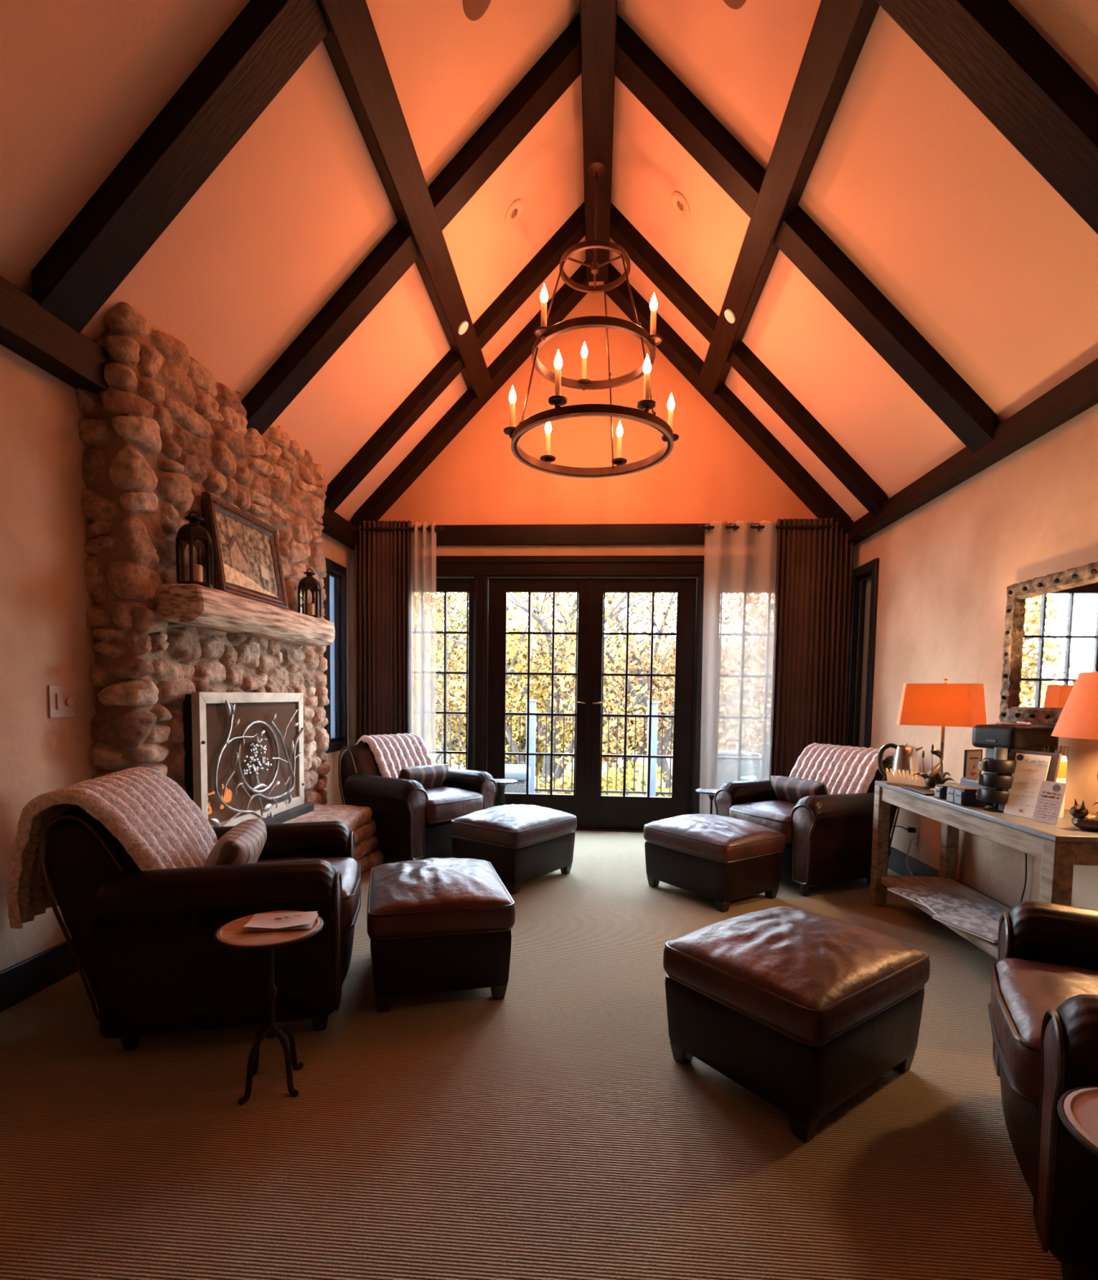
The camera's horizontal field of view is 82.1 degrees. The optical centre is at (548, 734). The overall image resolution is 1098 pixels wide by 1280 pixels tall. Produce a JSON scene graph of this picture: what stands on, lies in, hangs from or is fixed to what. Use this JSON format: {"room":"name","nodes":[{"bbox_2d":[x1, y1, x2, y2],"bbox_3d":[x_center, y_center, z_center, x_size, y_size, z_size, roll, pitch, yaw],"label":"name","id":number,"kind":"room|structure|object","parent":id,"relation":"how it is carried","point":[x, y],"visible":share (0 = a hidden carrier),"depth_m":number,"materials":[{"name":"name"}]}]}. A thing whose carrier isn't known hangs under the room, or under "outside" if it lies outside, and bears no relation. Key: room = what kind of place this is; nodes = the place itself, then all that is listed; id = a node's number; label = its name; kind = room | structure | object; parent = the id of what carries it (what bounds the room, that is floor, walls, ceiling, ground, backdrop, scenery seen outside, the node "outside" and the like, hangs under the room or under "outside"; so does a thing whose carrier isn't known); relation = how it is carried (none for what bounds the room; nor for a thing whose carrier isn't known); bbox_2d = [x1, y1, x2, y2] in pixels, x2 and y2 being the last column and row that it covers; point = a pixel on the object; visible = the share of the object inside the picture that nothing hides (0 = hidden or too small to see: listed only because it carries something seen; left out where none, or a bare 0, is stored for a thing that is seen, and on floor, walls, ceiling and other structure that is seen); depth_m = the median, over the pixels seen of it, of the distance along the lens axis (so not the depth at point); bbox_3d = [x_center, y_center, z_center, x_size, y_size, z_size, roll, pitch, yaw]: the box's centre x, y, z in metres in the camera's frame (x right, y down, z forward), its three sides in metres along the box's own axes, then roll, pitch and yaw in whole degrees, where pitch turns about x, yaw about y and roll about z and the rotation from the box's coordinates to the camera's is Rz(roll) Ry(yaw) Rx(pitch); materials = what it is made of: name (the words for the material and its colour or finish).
{"room":"lounge","nodes":[
{"label":"lounge","id":0,"kind":"room"},
{"bbox_2d":[0,344,353,971],"bbox_3d":[-1.952,-0.321,1.892,0.160,2.550,6.717,1,4,4],"label":"wall","id":1,"kind":"structure","parent":0,"point":[46,638],"depth_m":2.28,"materials":[{"name":"paint"}]},
{"bbox_2d":[0,937,83,1012],"bbox_3d":[-1.880,0.886,1.960,0.018,0.135,6.717,1,4,4],"label":"baseboard","id":2,"kind":"structure","parent":1,"relation":"attached to","point":[24,979],"depth_m":2.27,"materials":[{"name":"black"}]},
{"bbox_2d":[48,685,75,718],"bbox_3d":[-1.831,-0.123,2.374,0.018,0.120,0.110,1,4,4],"label":"light switch","id":3,"kind":"object","parent":1,"relation":"attached to","point":[60,698],"visible":1,"depth_m":2.37,"materials":[{"name":"beige"}]},
{"bbox_2d":[0,275,359,550],"bbox_3d":[-1.802,-1.363,1.817,0.110,0.155,6.717,1,4,4],"label":"ceiling beam","id":4,"kind":"structure","parent":1,"relation":"attached to","point":[27,329],"depth_m":2.22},
{"bbox_2d":[323,557,347,753],"bbox_3d":[-1.689,-0.591,4.850,0.122,1.440,0.388,1,4,4],"label":"window","id":5,"kind":"structure","parent":1,"relation":"in","point":[335,604],"depth_m":4.97,"materials":[{"name":"black"}]},
{"bbox_2d":[329,576,335,738],"bbox_3d":[-1.714,-0.592,4.863,0.006,1.330,0.290,1,4,4],"label":"shade","id":6,"kind":"object","parent":5,"relation":"attached to","point":[332,580],"depth_m":4.97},
{"bbox_2d":[0,830,1062,1279],"bbox_3d":[0.081,1.051,1.805,4.358,0.120,7.077,1,4,4],"label":"floor","id":7,"kind":"structure","parent":0,"point":[552,1128],"depth_m":1.55,"materials":[{"name":"carpet"}]},
{"bbox_2d":[38,804,361,1051],"bbox_3d":[-1.138,0.570,2.257,0.890,0.750,0.808,0,4,-13],"label":"armchair","id":8,"kind":"object","parent":7,"relation":"on","point":[153,962],"visible":0.81,"depth_m":1.90,"materials":[{"name":"brown leather"}]},
{"bbox_2d":[5,767,217,928],"bbox_3d":[-1.421,0.342,2.161,0.468,0.410,0.618,0,4,-14],"label":"fur throw","id":9,"kind":"object","parent":8,"relation":"on","point":[157,823],"visible":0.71,"depth_m":1.96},
{"bbox_2d":[204,817,266,866],"bbox_3d":[-1.108,0.432,2.224,0.171,0.206,0.422,0,4,-12],"label":"lumbar pillow","id":10,"kind":"object","parent":8,"relation":"on","point":[244,843],"visible":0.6,"depth_m":2.10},
{"bbox_2d":[256,857,360,933],"bbox_3d":[-0.995,0.578,2.292,0.587,0.185,0.516,0,4,-13],"label":"seat cushion","id":11,"kind":"object","parent":8,"relation":"on","point":[349,869],"depth_m":2.28,"materials":[{"name":"leather"}]},
{"bbox_2d":[75,302,383,872],"bbox_3d":[-1.684,-0.434,3.398,1.221,2.602,1.927,1,4,4],"label":"fireplace","id":12,"kind":"object","parent":7,"relation":"on","point":[163,433],"visible":0.55,"depth_m":2.71,"materials":[{"name":"stone"}]},
{"bbox_2d":[175,511,213,588],"bbox_3d":[-1.526,-0.798,2.717,0.127,0.322,0.147,0,4,-16],"label":"lantern","id":13,"kind":"object","parent":12,"relation":"on","point":[192,533],"visible":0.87,"depth_m":2.69,"materials":[{"name":"metal"}]},
{"bbox_2d":[182,692,304,826],"bbox_3d":[-1.528,0.129,3.273,0.100,0.692,0.985,1,4,4],"label":"fire screen","id":14,"kind":"object","parent":12,"relation":"on","point":[198,760],"visible":0.98,"depth_m":3.14,"materials":[{"name":"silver metal"}]},
{"bbox_2d":[153,583,334,646],"bbox_3d":[-1.499,-0.589,3.290,0.239,0.161,1.354,1,4,4],"label":"mantel shelf","id":15,"kind":"object","parent":12,"relation":"attached to","point":[191,607],"depth_m":2.93,"materials":[{"name":"brown wood"}]},
{"bbox_2d":[200,491,288,608],"bbox_3d":[-1.506,-0.890,3.172,0.098,0.454,0.620,1,4,4],"label":"framed painting","id":16,"kind":"object","parent":12,"relation":"on","point":[246,554],"visible":1,"depth_m":3.12,"materials":[{"name":"brown wood"}]},
{"bbox_2d":[297,568,321,618],"bbox_3d":[-1.445,-0.853,3.808,0.118,0.298,0.136,1,4,-2],"label":"lantern","id":17,"kind":"object","parent":12,"relation":"on","point":[308,582],"visible":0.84,"depth_m":3.78,"materials":[{"name":"metal"}]},
{"bbox_2d":[213,910,324,1105],"bbox_3d":[-0.771,0.756,1.751,0.278,0.457,0.278,0,4,-16],"label":"side table","id":18,"kind":"object","parent":7,"relation":"on","point":[232,935],"visible":0.9,"depth_m":1.72,"materials":[{"name":"brown wood"}]},
{"bbox_2d":[244,911,318,931],"bbox_3d":[-0.745,0.519,1.761,0.172,0.014,0.112,0,4,-10],"label":"leaflet","id":19,"kind":"object","parent":18,"relation":"on","point":[295,920],"visible":1,"depth_m":1.75,"materials":[{"name":"white paper"}]},
{"bbox_2d":[337,742,497,861],"bbox_3d":[-0.918,0.442,4.362,0.890,0.750,0.808,4,5,38],"label":"armchair","id":20,"kind":"object","parent":7,"relation":"on","point":[413,821],"visible":0.78,"depth_m":4.02,"materials":[{"name":"brown leather"}]},
{"bbox_2d":[355,733,433,777],"bbox_3d":[-1.101,0.190,4.577,0.432,0.382,0.479,4,5,38],"label":"throw blanket","id":21,"kind":"object","parent":20,"relation":"on","point":[392,753],"visible":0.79,"depth_m":4.49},
{"bbox_2d":[398,764,449,787],"bbox_3d":[-0.879,0.314,4.349,0.167,0.202,0.420,4,5,38],"label":"lumbar pillow","id":22,"kind":"object","parent":20,"relation":"on","point":[428,775],"visible":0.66,"depth_m":4.31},
{"bbox_2d":[423,786,483,824],"bbox_3d":[-0.803,0.458,4.271,0.587,0.185,0.516,4,5,38],"label":"seat cushion","id":23,"kind":"object","parent":20,"relation":"on","point":[442,805],"depth_m":4.08,"materials":[{"name":"leather"}]},
{"bbox_2d":[367,857,515,1012],"bbox_3d":[-0.439,0.727,2.473,0.522,0.430,0.627,0,4,-14],"label":"ottoman","id":24,"kind":"object","parent":7,"relation":"on","point":[435,925],"visible":1,"depth_m":2.20,"materials":[{"name":"brown leather"}]},
{"bbox_2d":[450,804,577,894],"bbox_3d":[-0.205,0.647,3.807,0.522,0.430,0.627,3,4,36],"label":"ottoman","id":25,"kind":"object","parent":7,"relation":"on","point":[522,842],"visible":0.96,"depth_m":3.60,"materials":[{"name":"brown leather"}]},
{"bbox_2d":[643,813,785,912],"bbox_3d":[0.920,0.678,3.563,0.522,0.430,0.627,-2,4,-35],"label":"ottoman","id":26,"kind":"object","parent":7,"relation":"on","point":[723,860],"visible":1,"depth_m":3.36,"materials":[{"name":"brown leather"}]},
{"bbox_2d":[662,906,929,1142],"bbox_3d":[0.730,0.780,1.884,0.627,0.430,0.522,-2,4,-36],"label":"ottoman","id":27,"kind":"object","parent":7,"relation":"on","point":[803,1011],"visible":1,"depth_m":1.69,"materials":[{"name":"brown leather"}]},
{"bbox_2d":[714,760,900,896],"bbox_3d":[1.605,0.505,3.927,0.890,0.750,0.808,-1,4,-26],"label":"armchair","id":28,"kind":"object","parent":7,"relation":"on","point":[828,838],"visible":0.65,"depth_m":3.56,"materials":[{"name":"brown leather"}]},
{"bbox_2d":[728,800,796,844],"bbox_3d":[1.473,0.515,3.862,0.587,0.185,0.516,-1,4,-26],"label":"seat cushion","id":29,"kind":"object","parent":28,"relation":"on","point":[780,816],"depth_m":3.70,"materials":[{"name":"leather"}]},
{"bbox_2d":[769,775,828,803],"bbox_3d":[1.569,0.374,3.923,0.168,0.202,0.421,-1,4,-27],"label":"lumbar pillow","id":30,"kind":"object","parent":28,"relation":"on","point":[789,789],"visible":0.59,"depth_m":3.89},
{"bbox_2d":[789,742,894,795],"bbox_3d":[1.862,0.264,4.051,0.433,0.383,0.593,-1,4,-26],"label":"fur throw","id":31,"kind":"object","parent":28,"relation":"on","point":[843,770],"visible":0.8,"depth_m":3.95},
{"bbox_2d":[869,780,1097,959],"bbox_3d":[1.900,0.625,2.720,0.415,0.668,1.340,1,4,4],"label":"console table","id":32,"kind":"object","parent":7,"relation":"on","point":[1061,846],"visible":0.59,"depth_m":2.57,"materials":[{"name":"grey wood"}]},
{"bbox_2d":[876,742,923,777],"bbox_3d":[1.834,0.149,3.284,0.132,0.211,0.185,-1,4,-28],"label":"electric kettle","id":33,"kind":"object","parent":32,"relation":"on","point":[905,757],"visible":0.74,"depth_m":3.23,"materials":[{"name":"silver metal"}]},
{"bbox_2d":[887,885,954,906],"bbox_3d":[1.794,0.768,2.988,0.210,0.014,0.280,0,4,-10],"label":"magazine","id":34,"kind":"object","parent":32,"relation":"on","point":[910,892],"visible":0.68,"depth_m":3.03,"materials":[{"name":"white paper"}]},
{"bbox_2d":[917,897,995,920],"bbox_3d":[1.794,0.771,2.787,0.210,0.016,0.280,2,4,11],"label":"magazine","id":35,"kind":"object","parent":34,"relation":"on","point":[938,905],"visible":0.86,"depth_m":2.81,"materials":[{"name":"white paper"}]},
{"bbox_2d":[931,911,999,942],"bbox_3d":[1.763,0.780,2.569,0.210,0.018,0.280,0,4,-16],"label":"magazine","id":36,"kind":"object","parent":35,"relation":"on","point":[977,925],"visible":0.75,"depth_m":2.58,"materials":[{"name":"white paper"}]},
{"bbox_2d":[896,678,986,790],"bbox_3d":[1.858,0.004,2.998,0.364,0.537,0.186,3,4,34],"label":"table lamp","id":37,"kind":"object","parent":32,"relation":"on","point":[944,704],"visible":0.87,"depth_m":2.93,"materials":[{"name":"orange fabric"}]},
{"bbox_2d":[880,875,1010,959],"bbox_3d":[1.902,0.814,2.731,0.365,0.040,1.280,1,4,4],"label":"shelf","id":38,"kind":"object","parent":32,"relation":"attached to","point":[947,885],"depth_m":3.09,"materials":[{"name":"grey wood"}]},
{"bbox_2d":[946,785,986,806],"bbox_3d":[1.757,0.258,2.663,0.101,0.068,0.125,1,4,4],"label":"box","id":39,"kind":"object","parent":32,"relation":"on","point":[962,795],"visible":0.97,"depth_m":2.61,"materials":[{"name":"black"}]},
{"bbox_2d":[975,747,1016,813],"bbox_3d":[1.774,0.177,2.489,0.133,0.252,0.131,0,4,-6],"label":"pod carousel","id":40,"kind":"object","parent":32,"relation":"on","point":[995,781],"visible":0.73,"depth_m":2.46,"materials":[{"name":"black plastic"}]},
{"bbox_2d":[971,721,1058,806],"bbox_3d":[1.922,0.122,2.615,0.240,0.350,0.210,0,4,-14],"label":"coffee maker","id":41,"kind":"object","parent":32,"relation":"on","point":[1028,736],"visible":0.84,"depth_m":2.53,"materials":[{"name":"black plastic"}]},
{"bbox_2d":[997,749,1062,818],"bbox_3d":[1.812,0.188,2.385,0.067,0.248,0.186,0,4,-15],"label":"paper notice","id":42,"kind":"object","parent":32,"relation":"on","point":[1032,767],"visible":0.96,"depth_m":2.38,"materials":[{"name":"white"}]},
{"bbox_2d":[1031,780,1067,824],"bbox_3d":[1.798,0.243,2.265,0.038,0.146,0.089,0,4,-13],"label":"notice","id":43,"kind":"object","parent":32,"relation":"on","point":[1050,799],"visible":1,"depth_m":2.26,"materials":[{"name":"grey paper"}]},
{"bbox_2d":[1050,671,1097,831],"bbox_3d":[1.923,0.062,2.106,0.390,0.537,0.390,1,4,4],"label":"table lamp","id":44,"kind":"object","parent":32,"relation":"on","point":[1078,717],"visible":1,"depth_m":2.10,"materials":[{"name":"orange fabric"}]},
{"bbox_2d":[987,900,1097,1279],"bbox_3d":[1.440,0.668,1.272,0.890,0.750,0.808,3,4,29],"label":"armchair","id":45,"kind":"object","parent":7,"relation":"on","point":[1042,1009],"visible":0.99,"depth_m":1.28,"materials":[{"name":"brown leather"}]},
{"bbox_2d":[991,958,1097,1107],"bbox_3d":[1.312,0.669,1.344,0.587,0.185,0.516,3,4,29],"label":"seat cushion","id":46,"kind":"object","parent":45,"relation":"on","point":[1023,990],"depth_m":1.41,"materials":[{"name":"leather"}]},
{"bbox_2d":[1057,1085,1097,1157],"bbox_3d":[0.928,0.830,0.948,0.278,0.457,0.278,0,4,-7],"label":"side table","id":47,"kind":"object","parent":7,"relation":"on","point":[1077,1108],"visible":1,"depth_m":1.00,"materials":[{"name":"wood"}]},
{"bbox_2d":[0,0,1097,524],"bbox_3d":[0.131,-2.362,1.613,4.358,2.415,7.037,1,4,4],"label":"ceiling","id":48,"kind":"structure","parent":0,"point":[908,179],"depth_m":2.69,"materials":[{"name":"paint"}]},
{"bbox_2d":[31,0,328,333],"bbox_3d":[-0.825,-2.413,2.087,1.809,1.998,0.173,1,4,4],"label":"beam","id":49,"kind":"structure","parent":48,"relation":"attached to","point":[268,41],"depth_m":2.11,"materials":[{"name":"wood"}]},
{"bbox_2d":[316,0,493,399],"bbox_3d":[-0.765,-2.459,1.579,0.193,0.194,6.530,1,4,4],"label":"beam","id":50,"kind":"structure","parent":48,"relation":"attached to","point":[352,43],"depth_m":2.71,"materials":[{"name":"wood"}]},
{"bbox_2d":[240,13,581,435],"bbox_3d":[-0.743,-2.481,3.203,1.809,1.998,0.162,1,4,4],"label":"beam","id":51,"kind":"structure","parent":48,"relation":"attached to","point":[557,69],"depth_m":3.16,"materials":[{"name":"wood"}]},
{"bbox_2d":[324,201,585,511],"bbox_3d":[-0.659,-2.550,4.332,1.809,1.998,0.134,1,4,4],"label":"beam","id":52,"kind":"structure","parent":48,"relation":"attached to","point":[572,231],"depth_m":4.29,"materials":[{"name":"wood"}]},
{"bbox_2d":[353,261,588,528],"bbox_3d":[-0.614,-2.587,4.927,1.809,1.998,0.198,1,4,4],"label":"beam","id":53,"kind":"structure","parent":48,"relation":"attached to","point":[566,298],"depth_m":4.88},
{"bbox_2d":[579,0,617,281],"bbox_3d":[0.122,-3.294,1.460,0.168,0.217,6.525,1,4,4],"label":"ridge beam","id":54,"kind":"structure","parent":48,"relation":"attached to","point":[598,18],"depth_m":3.34,"materials":[{"name":"wood"}]},
{"bbox_2d":[503,160,679,478],"bbox_3d":[0.268,-2.516,3.744,1.048,1.619,0.987,1,4,4],"label":"chandelier","id":55,"kind":"object","parent":54,"relation":"hanging from","point":[596,168],"visible":1,"depth_m":3.63,"materials":[{"name":"brown metal"}]},
{"bbox_2d":[503,386,515,438],"bbox_3d":[-0.218,-1.919,3.750,0.106,0.306,0.106,1,4,4],"label":"candle","id":56,"kind":"object","parent":55,"relation":"on","point":[508,430],"depth_m":3.74,"materials":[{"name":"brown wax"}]},
{"bbox_2d":[534,284,549,340],"bbox_3d":[-0.029,-2.374,3.541,0.106,0.306,0.106,1,4,4],"label":"candle","id":57,"kind":"object","parent":55,"relation":"on","point":[542,332],"depth_m":3.53,"materials":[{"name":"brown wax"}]},
{"bbox_2d":[539,422,555,462],"bbox_3d":[-0.006,-1.943,4.178,0.106,0.306,0.106,1,4,4],"label":"candle","id":58,"kind":"object","parent":55,"relation":"on","point":[547,458],"depth_m":4.16,"materials":[{"name":"brown wax"}]},
{"bbox_2d":[547,350,567,408],"bbox_3d":[0.048,-1.891,3.354,0.106,0.306,0.106,1,4,4],"label":"candle","id":59,"kind":"object","parent":55,"relation":"on","point":[557,400],"depth_m":3.34,"materials":[{"name":"brown wax"}]},
{"bbox_2d":[577,342,591,390],"bbox_3d":[0.230,-2.406,4.113,0.106,0.306,0.106,1,4,4],"label":"candle","id":60,"kind":"object","parent":55,"relation":"on","point":[584,384],"depth_m":4.10,"materials":[{"name":"brown wax"}]},
{"bbox_2d":[611,420,626,466],"bbox_3d":[0.471,-1.938,4.210,0.106,0.306,0.106,1,4,4],"label":"candle","id":61,"kind":"object","parent":55,"relation":"on","point":[619,461],"depth_m":4.19,"materials":[{"name":"brown wax"}]},
{"bbox_2d":[636,355,656,412],"bbox_3d":[0.525,-1.886,3.385,0.106,0.306,0.106,1,4,4],"label":"candle","id":62,"kind":"object","parent":55,"relation":"on","point":[646,404],"depth_m":3.37,"materials":[{"name":"brown wax"}]},
{"bbox_2d":[644,293,662,348],"bbox_3d":[0.597,-2.369,3.604,0.106,0.306,0.106,1,4,4],"label":"candle","id":63,"kind":"object","parent":55,"relation":"on","point":[654,340],"depth_m":3.59,"materials":[{"name":"brown wax"}]},
{"bbox_2d":[661,392,679,442],"bbox_3d":[0.736,-1.910,3.813,0.106,0.306,0.106,1,4,4],"label":"candle","id":64,"kind":"object","parent":55,"relation":"on","point":[671,402],"depth_m":3.80,"materials":[{"name":"brown wax"}]},
{"bbox_2d":[604,262,850,533],"bbox_3d":[1.334,-2.525,4.786,1.859,2.049,0.198,1,4,4],"label":"beam","id":65,"kind":"structure","parent":48,"relation":"attached to","point":[676,350],"depth_m":4.69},
{"bbox_2d":[609,203,885,516],"bbox_3d":[1.290,-2.488,4.190,1.859,2.049,0.134,1,4,4],"label":"beam","id":66,"kind":"structure","parent":48,"relation":"attached to","point":[623,233],"depth_m":4.13,"materials":[{"name":"wood"}]},
{"bbox_2d":[697,0,879,395],"bbox_3d":[0.966,-2.426,1.452,0.193,0.194,6.530,1,4,4],"label":"beam","id":67,"kind":"structure","parent":48,"relation":"attached to","point":[840,30],"depth_m":2.66,"materials":[{"name":"wood"}]},
{"bbox_2d":[614,13,996,453],"bbox_3d":[1.206,-2.419,3.062,1.859,2.049,0.162,1,4,4],"label":"beam","id":68,"kind":"structure","parent":48,"relation":"attached to","point":[935,382],"depth_m":2.99,"materials":[{"name":"wood"}]},
{"bbox_2d":[875,0,1097,234],"bbox_3d":[1.123,-2.351,1.946,1.859,2.049,0.173,1,4,4],"label":"beam","id":69,"kind":"structure","parent":48,"relation":"attached to","point":[993,55],"depth_m":1.92,"materials":[{"name":"wood"}]},
{"bbox_2d":[352,281,817,745],"bbox_3d":[0.369,-1.438,5.106,4.278,4.447,0.160,1,4,4],"label":"wall","id":70,"kind":"structure","parent":0,"point":[710,474],"depth_m":4.97,"materials":[{"name":"paint"}]},
{"bbox_2d":[411,577,474,770],"bbox_3d":[-0.965,-0.292,5.239,0.700,1.985,0.056,1,4,4],"label":"window","id":71,"kind":"structure","parent":70,"relation":"in","point":[422,585],"depth_m":5.19,"materials":[{"name":"paint"}]},
{"bbox_2d":[487,577,594,828],"bbox_3d":[-0.078,-0.250,5.149,0.857,2.033,0.110,1,4,4],"label":"door","id":72,"kind":"structure","parent":70,"relation":"in","point":[578,804],"depth_m":5.15,"materials":[{"name":"paint"}]},
{"bbox_2d":[411,555,775,832],"bbox_3d":[0.328,-0.322,5.154,3.330,2.212,0.166,1,4,4],"label":"trim","id":73,"kind":"structure","parent":70,"relation":"attached to","point":[704,568],"depth_m":5.04,"materials":[{"name":"paint"}]},
{"bbox_2d":[411,523,777,546],"bbox_3d":[0.380,-1.585,4.997,3.830,0.159,0.034,1,4,4],"label":"tie beam","id":74,"kind":"structure","parent":70,"relation":"attached to","point":[672,534],"depth_m":4.99,"materials":[{"name":"paint"}]},
{"bbox_2d":[356,524,443,533],"bbox_3d":[-1.178,-1.615,4.991,0.722,0.056,0.155,1,4,4],"label":"curtain rod","id":75,"kind":"object","parent":74,"relation":"attached to","point":[421,528],"visible":1,"depth_m":4.93,"materials":[{"name":"metal"}]},
{"bbox_2d":[355,520,412,742],"bbox_3d":[-1.330,-0.469,5.042,0.464,2.432,0.080,1,4,4],"label":"drape","id":76,"kind":"object","parent":75,"relation":"hanging from","point":[383,558],"visible":0.68,"depth_m":5.01,"materials":[{"name":"fabric"}]},
{"bbox_2d":[697,523,841,532],"bbox_3d":[1.717,-1.561,4.779,1.172,0.056,0.155,1,4,4],"label":"curtain rod","id":77,"kind":"object","parent":74,"relation":"attached to","point":[734,527],"visible":0.96,"depth_m":4.73,"materials":[{"name":"metal"}]},
{"bbox_2d":[767,517,853,779],"bbox_3d":[1.994,-0.404,4.795,0.587,2.428,0.076,1,4,4],"label":"drape","id":78,"kind":"object","parent":77,"relation":"hanging from","point":[813,578],"visible":0.72,"depth_m":4.78,"materials":[{"name":"fabric"}]},
{"bbox_2d":[589,577,696,829],"bbox_3d":[0.743,-0.234,5.089,0.831,2.033,0.110,1,4,4],"label":"door","id":79,"kind":"structure","parent":70,"relation":"in","point":[606,811],"depth_m":5.10,"materials":[{"name":"paint"}]},
{"bbox_2d":[707,577,774,814],"bbox_3d":[1.630,-0.243,5.049,0.675,1.985,0.056,1,4,4],"label":"window","id":80,"kind":"structure","parent":70,"relation":"in","point":[723,585],"depth_m":5.03,"materials":[{"name":"paint"}]},
{"bbox_2d":[853,403,1097,910],"bbox_3d":[2.155,-0.219,1.593,0.160,2.500,6.717,1,4,4],"label":"wall","id":81,"kind":"structure","parent":0,"point":[947,566],"depth_m":3.23,"materials":[{"name":"paint"}]},
{"bbox_2d":[846,558,879,748],"bbox_3d":[2.341,-0.520,4.625,0.122,1.440,0.408,1,4,4],"label":"window","id":82,"kind":"structure","parent":81,"relation":"in","point":[865,576],"depth_m":4.74,"materials":[{"name":"black"}]},
{"bbox_2d":[887,846,1011,908],"bbox_3d":[2.049,0.955,1.673,0.018,0.145,6.717,1,4,4],"label":"baseboard","id":83,"kind":"structure","parent":81,"relation":"attached to","point":[897,859],"depth_m":3.85,"materials":[{"name":"black"}]},
{"bbox_2d":[847,358,1097,545],"bbox_3d":[2.040,-1.302,1.535,0.100,0.115,6.717,1,4,4],"label":"ceiling beam","id":84,"kind":"structure","parent":81,"relation":"attached to","point":[1078,393],"depth_m":2.95,"materials":[{"name":"wood"}]},
{"bbox_2d":[998,561,1097,726],"bbox_3d":[2.101,-0.341,2.395,0.044,0.656,1.171,1,4,4],"label":"wall mirror","id":85,"kind":"object","parent":81,"relation":"attached to","point":[1051,635],"visible":0.85,"depth_m":2.70,"materials":[{"name":"mirror"}]},
{"label":"outside","id":86,"kind":"structure","parent":0,"visible":0},
{"bbox_2d":[412,635,764,795],"bbox_3d":[2.070,-1.530,27.882,44.000,9.649,42.000,1,4,4],"label":"hillside","id":87,"kind":"structure","parent":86,"point":[640,760],"depth_m":25.48,"materials":[{"name":"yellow plant"}]},
{"bbox_2d":[411,592,465,715],"bbox_3d":[-6.560,-2.246,23.537,7.472,10.184,5.075,2,4,21],"label":"birch tree","id":88,"kind":"object","parent":87,"relation":"on","point":[429,624],"visible":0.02,"depth_m":22.66,"materials":[{"name":"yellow plant"}]},
{"bbox_2d":[411,592,551,768],"bbox_3d":[-3.433,-0.852,17.893,6.997,9.193,4.256,1,4,4],"label":"birch tree","id":89,"kind":"object","parent":87,"relation":"on","point":[429,688],"visible":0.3,"depth_m":17.39,"materials":[{"name":"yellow plant"}]},
{"bbox_2d":[412,607,572,785],"bbox_3d":[-2.038,-0.564,21.599,6.024,7.592,3.658,2,4,14],"label":"birch tree","id":90,"kind":"object","parent":87,"relation":"on","point":[540,757],"visible":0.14,"depth_m":21.02,"materials":[{"name":"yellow plant"}]},
{"bbox_2d":[430,592,675,794],"bbox_3d":[0.304,-0.330,11.950,4.739,8.594,3.940,4,5,38],"label":"oak tree","id":91,"kind":"object","parent":87,"relation":"on","point":[561,662],"visible":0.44,"depth_m":12.01,"materials":[{"name":"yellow plant"}]},
{"bbox_2d":[555,760,671,796],"bbox_3d":[1.056,2.028,11.043,4.935,3.265,2.747,1,4,4],"label":"bush","id":92,"kind":"object","parent":87,"relation":"on","point":[611,786],"visible":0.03,"depth_m":10.62,"materials":[{"name":"yellow plant"}]},
{"bbox_2d":[558,643,675,795],"bbox_3d":[2.642,-0.094,21.889,5.182,6.359,3.719,1,4,8],"label":"maple tree","id":93,"kind":"object","parent":87,"relation":"on","point":[667,666],"visible":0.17,"depth_m":21.45,"materials":[{"name":"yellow plant"}]},
{"bbox_2d":[555,592,772,795],"bbox_3d":[2.398,-1.351,14.001,6.246,10.662,3.756,0,4,-6],"label":"maple tree","id":94,"kind":"object","parent":87,"relation":"on","point":[641,680],"visible":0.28,"depth_m":13.66,"materials":[{"name":"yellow plant"}]},
{"bbox_2d":[718,593,774,753],"bbox_3d":[6.309,-1.110,16.627,6.019,10.341,5.582,-2,5,-41],"label":"maple tree","id":95,"kind":"object","parent":87,"relation":"on","point":[753,609],"visible":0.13,"depth_m":15.82,"materials":[{"name":"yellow plant"}]},
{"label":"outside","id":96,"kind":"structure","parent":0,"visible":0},
{"bbox_3d":[0.434,0.965,6.169,8.400,0.080,1.673,1,4,4],"label":"floor","id":97,"kind":"structure","parent":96,"visible":0},
{"bbox_2d":[645,701,658,796],"bbox_3d":[1.102,0.271,6.766,0.116,1.250,0.116,1,4,4],"label":"post","id":98,"kind":"object","parent":97,"relation":"on","point":[655,704],"visible":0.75,"depth_m":6.71,"materials":[{"name":"white"}]},
{"bbox_2d":[715,750,765,788],"bbox_3d":[1.830,0.526,6.217,0.704,0.790,0.782,2,4,22],"label":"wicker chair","id":99,"kind":"object","parent":97,"relation":"on","point":[726,768],"visible":0.09,"depth_m":5.86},
{"bbox_3d":[-2.448,0.205,7.026,0.116,1.250,0.116,1,4,4],"label":"post","id":100,"kind":"object","parent":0,"visible":0},
{"bbox_2d":[412,713,769,794],"bbox_3d":[0.494,0.205,6.807,8.200,0.850,0.040,1,4,4],"label":"deck railing","id":101,"kind":"object","parent":100,"relation":"attached to","point":[545,789],"visible":0.23,"depth_m":6.81,"materials":[{"name":"metal"}]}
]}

